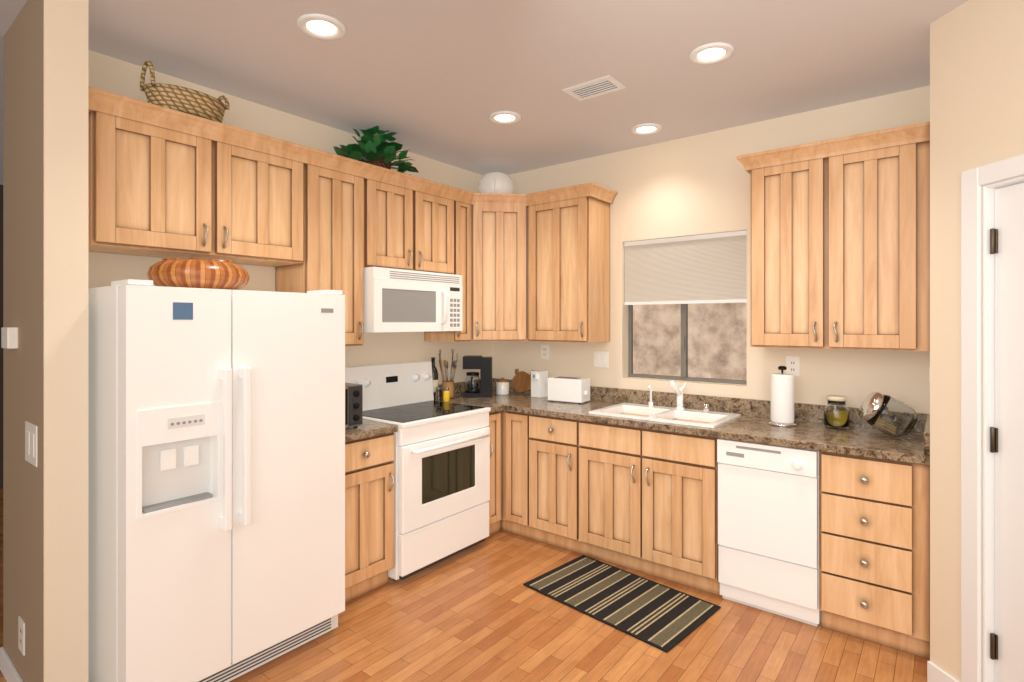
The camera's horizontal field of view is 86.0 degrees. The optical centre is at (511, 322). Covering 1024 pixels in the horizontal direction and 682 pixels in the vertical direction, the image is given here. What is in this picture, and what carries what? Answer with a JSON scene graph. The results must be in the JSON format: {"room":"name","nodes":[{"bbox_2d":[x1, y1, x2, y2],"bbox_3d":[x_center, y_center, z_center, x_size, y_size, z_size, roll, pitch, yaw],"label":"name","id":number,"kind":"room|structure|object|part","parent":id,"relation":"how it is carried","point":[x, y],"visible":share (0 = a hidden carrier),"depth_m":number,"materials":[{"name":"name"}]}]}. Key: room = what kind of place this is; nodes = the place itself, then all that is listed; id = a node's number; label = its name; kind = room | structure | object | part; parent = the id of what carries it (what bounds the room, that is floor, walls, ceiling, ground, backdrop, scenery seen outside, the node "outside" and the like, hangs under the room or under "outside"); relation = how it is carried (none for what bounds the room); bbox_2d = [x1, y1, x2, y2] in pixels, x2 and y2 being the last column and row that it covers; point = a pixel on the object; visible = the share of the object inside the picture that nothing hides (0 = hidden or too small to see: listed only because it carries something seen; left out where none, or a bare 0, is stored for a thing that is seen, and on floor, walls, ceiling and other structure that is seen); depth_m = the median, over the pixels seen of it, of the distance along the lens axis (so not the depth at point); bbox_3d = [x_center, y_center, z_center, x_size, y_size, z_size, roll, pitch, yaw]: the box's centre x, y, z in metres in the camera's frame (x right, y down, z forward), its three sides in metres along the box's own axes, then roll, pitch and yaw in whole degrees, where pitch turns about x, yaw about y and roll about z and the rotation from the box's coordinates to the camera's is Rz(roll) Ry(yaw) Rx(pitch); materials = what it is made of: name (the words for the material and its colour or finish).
{"room":"kitchen","nodes":[
{"label":"kitchen","id":0,"kind":"room"},
{"bbox_2d":[0,185,2,488],"bbox_3d":[-5.175,0.128,4.291,0.150,2.725,7.150,0,0,38],"label":"wall","id":1,"kind":"structure","parent":0,"point":[1,326],"depth_m":4.92,"materials":[{"name":"brown paint"}]},
{"bbox_2d":[3,0,95,681],"bbox_3d":[-1.895,0.128,2.218,0.670,2.725,0.132,0,0,38],"label":"wall","id":2,"kind":"structure","parent":0,"point":[49,270],"depth_m":2.03,"materials":[{"name":"paint"}]},
{"bbox_2d":[1,327,17,348],"bbox_3d":[-2.030,0.062,2.220,0.115,0.085,0.034,0,0,38],"label":"thermostat","id":3,"kind":"object","parent":2,"relation":"attached to","point":[9,337],"visible":1,"depth_m":2.19,"materials":[{"name":"white plastic"}]},
{"bbox_2d":[0,647,22,681],"bbox_3d":[-1.934,1.445,2.158,0.684,0.090,0.016,0,0,38],"label":"baseboard","id":4,"kind":"structure","parent":2,"relation":"attached to","point":[10,673],"depth_m":2.26,"materials":[{"name":"white wood"}]},
{"bbox_2d":[18,616,24,655],"bbox_3d":[-1.925,1.230,2.156,0.085,0.125,0.006,0,0,38],"label":"outlet","id":5,"kind":"object","parent":2,"relation":"attached to","point":[21,635],"visible":1,"depth_m":2.15,"materials":[{"name":"white plastic"}]},
{"bbox_2d":[25,421,37,466],"bbox_3d":[-1.804,0.455,2.059,0.170,0.150,0.008,0,0,38],"label":"switch","id":6,"kind":"object","parent":2,"relation":"attached to","point":[31,443],"visible":1,"depth_m":2.04,"materials":[{"name":"white plastic"}]},
{"bbox_2d":[96,52,491,384],"bbox_3d":[-1.184,0.128,3.543,0.150,2.725,3.090,0,0,38],"label":"wall","id":7,"kind":"structure","parent":0,"point":[113,75],"depth_m":3.30,"materials":[{"name":"paint"}]},
{"bbox_2d":[88,94,307,269],"bbox_3d":[-1.538,-0.615,2.705,0.323,0.590,0.947,0,0,38],"label":"upper cabinet","id":8,"kind":"object","parent":7,"relation":"attached to","point":[160,185],"depth_m":2.53,"materials":[{"name":"brown wood"}]},
{"bbox_2d":[140,60,229,122],"bbox_3d":[-1.550,-1.063,2.616,0.256,0.239,0.358,0,0,34],"label":"basket","id":9,"kind":"object","parent":8,"relation":"on","point":[190,101],"visible":0.65,"depth_m":2.50,"materials":[{"name":"wicker"}]},
{"bbox_2d":[275,150,379,345],"bbox_3d":[-1.099,-0.385,3.264,0.323,1.050,0.470,0,0,38],"label":"upper cabinet","id":10,"kind":"object","parent":7,"relation":"attached to","point":[344,197],"depth_m":3.17,"materials":[{"name":"brown wood"}]},
{"bbox_2d":[333,126,418,174],"bbox_3d":[-0.864,-1.110,3.520,0.450,0.332,0.624,0,0,38],"label":"plant","id":11,"kind":"object","parent":10,"relation":"on","point":[376,150],"visible":0.79,"depth_m":3.43,"materials":[{"name":"green plant"}]},
{"bbox_2d":[380,170,459,274],"bbox_3d":[-0.765,-0.621,3.688,0.323,0.578,0.766,0,0,38],"label":"upper cabinet","id":12,"kind":"object","parent":7,"relation":"attached to","point":[420,222],"depth_m":3.62,"materials":[{"name":"brown wood"}]},
{"bbox_2d":[364,267,462,331],"bbox_3d":[-0.720,-0.135,3.652,0.437,0.390,0.761,0,0,38],"label":"microwave","id":13,"kind":"object","parent":12,"relation":"attached to","point":[398,300],"visible":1,"depth_m":3.47,"materials":[{"name":"white plastic"}]},
{"bbox_3d":[-0.455,-0.102,3.673,0.045,0.243,0.021,0,0,38],"label":"handle","id":14,"kind":"part","parent":13,"relation":"part of","materials":[{"name":"white plastic"}]},
{"bbox_2d":[0,488,929,681],"bbox_3d":[-1.970,1.540,1.674,8.426,0.100,7.300,0,0,38],"label":"floor","id":15,"kind":"structure","parent":0,"point":[480,612],"depth_m":2.55,"materials":[{"name":"laminate"}]},
{"bbox_2d":[88,279,344,681],"bbox_3d":[-1.353,0.668,2.499,0.815,1.643,0.903,0,0,38],"label":"fridge","id":16,"kind":"object","parent":15,"relation":"on","point":[216,485],"visible":0.98,"depth_m":2.16,"materials":[{"name":"white metal"}]},
{"bbox_2d":[147,258,249,289],"bbox_3d":[-1.432,-0.216,2.523,0.410,0.160,0.410,0,0,38],"label":"bowl","id":17,"kind":"object","parent":16,"relation":"on","point":[206,273],"visible":0.85,"depth_m":2.37,"materials":[{"name":"orange wood"}]},
{"bbox_3d":[-1.107,0.500,2.200,0.060,0.640,0.104,0,0,38],"label":"handle","id":18,"kind":"part","parent":16,"relation":"part of","materials":[{"name":"white plastic"}]},
{"bbox_2d":[345,430,397,602],"bbox_3d":[-1.028,1.054,3.116,0.618,0.872,0.432,0,0,38],"label":"base cabinet","id":19,"kind":"object","parent":15,"relation":"on","point":[369,463],"depth_m":2.96,"materials":[{"name":"brown wood"}]},
{"bbox_2d":[345,419,396,441],"bbox_3d":[-1.014,0.595,3.105,0.613,0.038,0.432,0,0,38],"label":"countertop","id":20,"kind":"structure","parent":19,"relation":"on","point":[369,429],"depth_m":2.98,"materials":[{"name":"brown stone"}]},
{"bbox_2d":[345,383,362,427],"bbox_3d":[-1.021,0.457,3.010,0.364,0.235,0.245,0,0,38],"label":"toaster oven","id":21,"kind":"object","parent":20,"relation":"on","point":[353,405],"visible":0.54,"depth_m":2.95,"materials":[{"name":"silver metal"}]},
{"bbox_2d":[345,361,490,579],"bbox_3d":[-0.608,0.887,3.551,0.684,1.205,0.763,0,0,38],"label":"stove","id":22,"kind":"object","parent":15,"relation":"on","point":[442,473],"visible":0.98,"depth_m":3.39,"materials":[{"name":"white metal"}]},
{"bbox_3d":[-0.359,0.735,3.355,0.049,0.024,0.644,0,0,38],"label":"handle","id":23,"kind":"part","parent":22,"relation":"part of","materials":[{"name":"white"}]},
{"bbox_2d":[487,410,504,534],"bbox_3d":[-0.369,1.054,3.953,0.618,0.872,0.157,0,0,38],"label":"base cabinet","id":24,"kind":"object","parent":15,"relation":"on","point":[496,421],"depth_m":3.80,"materials":[{"name":"brown wood"}]},
{"bbox_2d":[505,410,536,540],"bbox_3d":[0.234,1.054,3.998,0.314,0.872,0.618,0,0,38],"label":"base cabinet","id":25,"kind":"object","parent":15,"relation":"on","point":[520,429],"depth_m":3.76,"materials":[{"name":"brown wood"}]},
{"bbox_2d":[537,414,588,555],"bbox_3d":[0.462,1.054,3.818,0.514,0.872,0.618,0,0,38],"label":"base cabinet","id":26,"kind":"object","parent":15,"relation":"on","point":[562,443],"depth_m":3.54,"materials":[{"name":"brown wood"}]},
{"bbox_2d":[523,555,720,651],"bbox_3d":[0.576,1.484,2.985,0.552,0.008,0.902,0,0,-45],"label":"rug","id":27,"kind":"object","parent":15,"relation":"on","point":[664,618],"visible":1,"depth_m":2.92,"materials":[{"name":"black fabric"}]},
{"bbox_2d":[589,422,728,595],"bbox_3d":[0.914,1.054,3.462,0.933,0.872,0.618,0,0,38],"label":"base cabinet","id":28,"kind":"object","parent":15,"relation":"on","point":[626,478],"depth_m":3.15,"materials":[{"name":"brown wood"}]},
{"bbox_2d":[717,438,820,625],"bbox_3d":[1.452,1.056,3.002,0.474,0.868,0.620,0,0,38],"label":"dishwasher","id":29,"kind":"object","parent":15,"relation":"on","point":[768,528],"visible":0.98,"depth_m":2.77,"materials":[{"name":"white metal"}]},
{"bbox_2d":[815,450,929,658],"bbox_3d":[1.827,1.054,2.744,0.425,0.872,0.618,0,0,38],"label":"base cabinet","id":30,"kind":"object","parent":15,"relation":"on","point":[874,514],"depth_m":2.49,"materials":[{"name":"brown wood"}]},
{"bbox_2d":[434,390,929,465],"bbox_3d":[0.764,0.595,3.455,2.975,0.038,0.775,0,0,38],"label":"countertop","id":31,"kind":"structure","parent":30,"relation":"on","point":[859,441],"depth_m":2.95,"materials":[{"name":"brown stone"}]},
{"bbox_2d":[431,357,437,399],"bbox_3d":[-0.586,0.417,4.077,0.077,0.315,0.076,0,0,38],"label":"wine bottle","id":32,"kind":"object","parent":31,"relation":"on","point":[435,376],"visible":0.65,"depth_m":4.05,"materials":[{"name":"black glass"}]},
{"bbox_2d":[435,387,441,400],"bbox_3d":[-0.537,0.525,4.020,0.048,0.100,0.048,0,0,38],"label":"spice jar","id":33,"kind":"object","parent":31,"relation":"on","point":[438,394],"visible":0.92,"depth_m":4.00,"materials":[{"name":"clear glass"}]},
{"bbox_2d":[443,387,449,401],"bbox_3d":[-0.477,0.525,3.996,0.048,0.100,0.048,0,0,38],"label":"spice jar","id":34,"kind":"object","parent":31,"relation":"on","point":[446,394],"visible":1,"depth_m":3.98,"materials":[{"name":"yellow"}]},
{"bbox_2d":[439,349,457,398],"bbox_3d":[-0.480,0.390,4.146,0.176,0.370,0.144,0,0,38],"label":"utensil crock","id":35,"kind":"object","parent":31,"relation":"on","point":[449,384],"visible":0.81,"depth_m":4.12,"materials":[{"name":"brown wood"}]},
{"bbox_2d":[463,355,491,396],"bbox_3d":[-0.269,0.420,4.287,0.222,0.310,0.202,0,0,0],"label":"coffee maker","id":36,"kind":"object","parent":31,"relation":"on","point":[475,385],"visible":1,"depth_m":4.21,"materials":[{"name":"black plastic"}]},
{"bbox_2d":[496,378,508,394],"bbox_3d":[-0.075,0.509,4.394,0.106,0.131,0.105,0,0,38],"label":"canister","id":37,"kind":"object","parent":31,"relation":"on","point":[502,386],"visible":1,"depth_m":4.35,"materials":[{"name":"white ceramic"}]},
{"bbox_2d":[512,369,533,392],"bbox_3d":[0.094,0.475,4.431,0.234,0.191,0.054,0,0,38],"label":"cutting board","id":38,"kind":"object","parent":31,"relation":"on","point":[521,381],"visible":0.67,"depth_m":4.43,"materials":[{"name":"brown wood"}]},
{"bbox_2d":[531,370,547,397],"bbox_3d":[0.207,0.475,4.245,0.116,0.200,0.090,0,0,-44],"label":"can opener","id":39,"kind":"object","parent":31,"relation":"on","point":[539,383],"visible":0.96,"depth_m":4.22,"materials":[{"name":"white plastic"}]},
{"bbox_2d":[548,376,589,403],"bbox_3d":[0.421,0.489,3.993,0.285,0.171,0.150,0,0,32],"label":"toaster","id":40,"kind":"object","parent":31,"relation":"on","point":[570,389],"visible":1,"depth_m":3.93,"materials":[{"name":"white"}]},
{"bbox_2d":[589,398,740,425],"bbox_3d":[0.945,0.640,3.426,0.783,0.212,0.494,0,0,38],"label":"sink","id":41,"kind":"object","parent":31,"relation":"in","point":[687,413],"depth_m":3.51,"materials":[{"name":"white ceramic"}]},
{"bbox_2d":[647,380,709,412],"bbox_3d":[1.051,0.467,3.535,0.403,0.194,0.163,0,0,38],"label":"faucet","id":42,"kind":"object","parent":31,"relation":"on","point":[679,391],"depth_m":3.54,"materials":[{"name":"white metal"}]},
{"bbox_2d":[768,366,796,426],"bbox_3d":[1.523,0.410,3.093,0.150,0.330,0.150,0,0,38],"label":"paper towel","id":43,"kind":"object","parent":31,"relation":"on","point":[782,399],"visible":1,"depth_m":3.04,"materials":[{"name":"white paper"}]},
{"bbox_2d":[824,395,848,429],"bbox_3d":[1.769,0.488,2.994,0.120,0.173,0.120,0,0,38],"label":"glass jar","id":44,"kind":"object","parent":31,"relation":"on","point":[836,412],"visible":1,"depth_m":2.95,"materials":[{"name":"clear glass"}]},
{"bbox_2d":[859,392,917,436],"bbox_3d":[1.877,0.460,2.746,0.240,0.222,0.184,0,0,13],"label":"glass jar","id":45,"kind":"object","parent":31,"relation":"on","point":[889,415],"visible":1,"depth_m":2.69,"materials":[{"name":"clear glass"}]},
{"bbox_2d":[0,0,967,184],"bbox_3d":[-1.970,-1.285,1.674,8.426,0.100,7.300,0,0,38],"label":"ceiling","id":46,"kind":"structure","parent":0,"point":[440,80],"depth_m":2.60,"materials":[{"name":"paint"}]},
{"bbox_2d":[297,14,345,39],"bbox_3d":[-0.794,-1.229,2.292,0.194,0.010,0.194,0,0,38],"label":"recessed light","id":47,"kind":"object","parent":46,"relation":"in","point":[322,26],"visible":1,"depth_m":2.28,"materials":[{"name":"white"}]},
{"bbox_2d":[489,111,520,123],"bbox_3d":[-0.043,-1.229,3.303,0.194,0.010,0.194,0,0,38],"label":"recessed light","id":48,"kind":"object","parent":46,"relation":"in","point":[504,117],"visible":1,"depth_m":3.30,"materials":[{"name":"white"}]},
{"bbox_2d":[562,75,625,100],"bbox_3d":[0.432,-1.232,2.900,0.280,0.006,0.184,0,0,38],"label":"ceiling vent","id":49,"kind":"object","parent":46,"relation":"in","point":[596,87],"visible":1,"depth_m":2.89,"materials":[{"name":"white metal"}]},
{"bbox_2d":[631,123,661,134],"bbox_3d":[0.855,-1.229,3.499,0.194,0.010,0.194,0,0,38],"label":"recessed light","id":50,"kind":"object","parent":46,"relation":"in","point":[646,128],"visible":0.98,"depth_m":3.49,"materials":[{"name":"white"}]},
{"bbox_2d":[689,42,733,63],"bbox_3d":[0.914,-1.229,2.518,0.194,0.010,0.194,0,0,38],"label":"recessed light","id":51,"kind":"object","parent":46,"relation":"in","point":[713,53],"visible":0.98,"depth_m":2.51,"materials":[{"name":"white"}]},
{"bbox_2d":[492,87,923,412],"bbox_3d":[1.056,0.128,3.842,3.300,2.725,0.150,0,0,38],"label":"wall","id":52,"kind":"structure","parent":0,"point":[688,186],"depth_m":3.57,"materials":[{"name":"paint"}]},
{"bbox_2d":[432,193,531,341],"bbox_3d":[-0.103,-0.385,4.235,0.688,1.050,0.661,0,0,38],"label":"upper cabinet","id":53,"kind":"object","parent":52,"relation":"attached to","point":[496,228],"depth_m":4.05,"materials":[{"name":"brown wood"}]},
{"bbox_2d":[477,171,514,193],"bbox_3d":[-0.128,-1.062,4.341,0.300,0.237,0.336,0,0,0],"label":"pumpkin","id":54,"kind":"object","parent":53,"relation":"on","point":[495,182],"visible":0.69,"depth_m":4.24,"materials":[{"name":"white ceramic"}]},
{"bbox_2d":[541,345,548,358],"bbox_3d":[0.261,0.235,4.367,0.072,0.115,0.006,0,0,38],"label":"electrical outlet","id":55,"kind":"object","parent":52,"relation":"attached to","point":[544,351],"visible":1,"depth_m":4.36,"materials":[{"name":"white plastic"}]},
{"bbox_2d":[532,186,611,342],"bbox_3d":[0.374,-0.385,4.039,0.577,1.050,0.380,0,0,38],"label":"upper cabinet","id":56,"kind":"object","parent":52,"relation":"attached to","point":[571,225],"depth_m":3.90,"materials":[{"name":"brown wood"}]},
{"bbox_2d":[594,352,607,367],"bbox_3d":[0.657,0.275,4.054,0.118,0.115,0.008,0,0,38],"label":"light switch","id":57,"kind":"object","parent":52,"relation":"attached to","point":[600,359],"visible":1,"depth_m":4.05,"materials":[{"name":"white plastic"}]},
{"bbox_2d":[624,230,746,304],"bbox_3d":[1.155,-0.351,3.723,0.843,0.453,0.043,0,0,38],"label":"window shade","id":58,"kind":"object","parent":52,"relation":"attached to","point":[703,269],"visible":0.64,"depth_m":3.68,"materials":[{"name":"white fabric"}]},
{"bbox_2d":[628,303,746,384],"bbox_3d":[1.190,-0.090,3.767,0.851,0.978,0.052,0,0,38],"label":"window","id":59,"kind":"structure","parent":52,"relation":"in","point":[706,342],"depth_m":3.75,"materials":[{"name":"beige glass"}]},
{"bbox_2d":[786,356,799,375],"bbox_3d":[1.667,0.260,3.260,0.072,0.115,0.006,0,0,38],"label":"electrical outlet","id":60,"kind":"object","parent":52,"relation":"attached to","point":[793,365],"visible":0.94,"depth_m":3.26,"materials":[{"name":"white plastic"}]},
{"bbox_2d":[744,126,929,351],"bbox_3d":[1.764,-0.385,2.981,0.817,1.050,0.323,0,0,38],"label":"upper cabinet","id":61,"kind":"object","parent":52,"relation":"attached to","point":[840,243],"depth_m":2.83,"materials":[{"name":"brown wood"}]},
{"bbox_2d":[924,86,929,413],"bbox_3d":[2.018,0.128,2.518,0.150,2.725,0.740,0,0,38],"label":"wall","id":62,"kind":"structure","parent":0,"point":[927,88],"depth_m":2.87,"materials":[{"name":"paint"}]},
{"bbox_2d":[921,414,929,453],"bbox_3d":[1.975,0.526,2.605,0.020,0.100,0.613,0,0,38],"label":"backsplash","id":63,"kind":"structure","parent":62,"relation":"attached to","point":[925,434],"depth_m":2.43,"materials":[{"name":"brown stone"}]},
{"bbox_2d":[930,0,1023,681],"bbox_3d":[1.921,0.128,1.188,0.120,2.725,2.200,0,0,-7],"label":"wall","id":64,"kind":"structure","parent":0,"point":[976,83],"depth_m":2.17,"materials":[{"name":"paint"}]},
{"bbox_2d":[961,154,1023,681],"bbox_3d":[1.856,0.455,1.652,0.138,2.070,0.956,0,0,-7],"label":"door frame","id":65,"kind":"structure","parent":64,"relation":"attached to","point":[974,180],"depth_m":2.05,"materials":[{"name":"white wood"}]},
{"bbox_2d":[990,183,1023,681],"bbox_3d":[1.849,0.494,1.653,0.062,1.976,0.788,0,0,-7],"label":"door leaf","id":66,"kind":"structure","parent":64,"relation":"in","point":[1007,446],"depth_m":1.99,"materials":[{"name":"white wood"}]}
]}

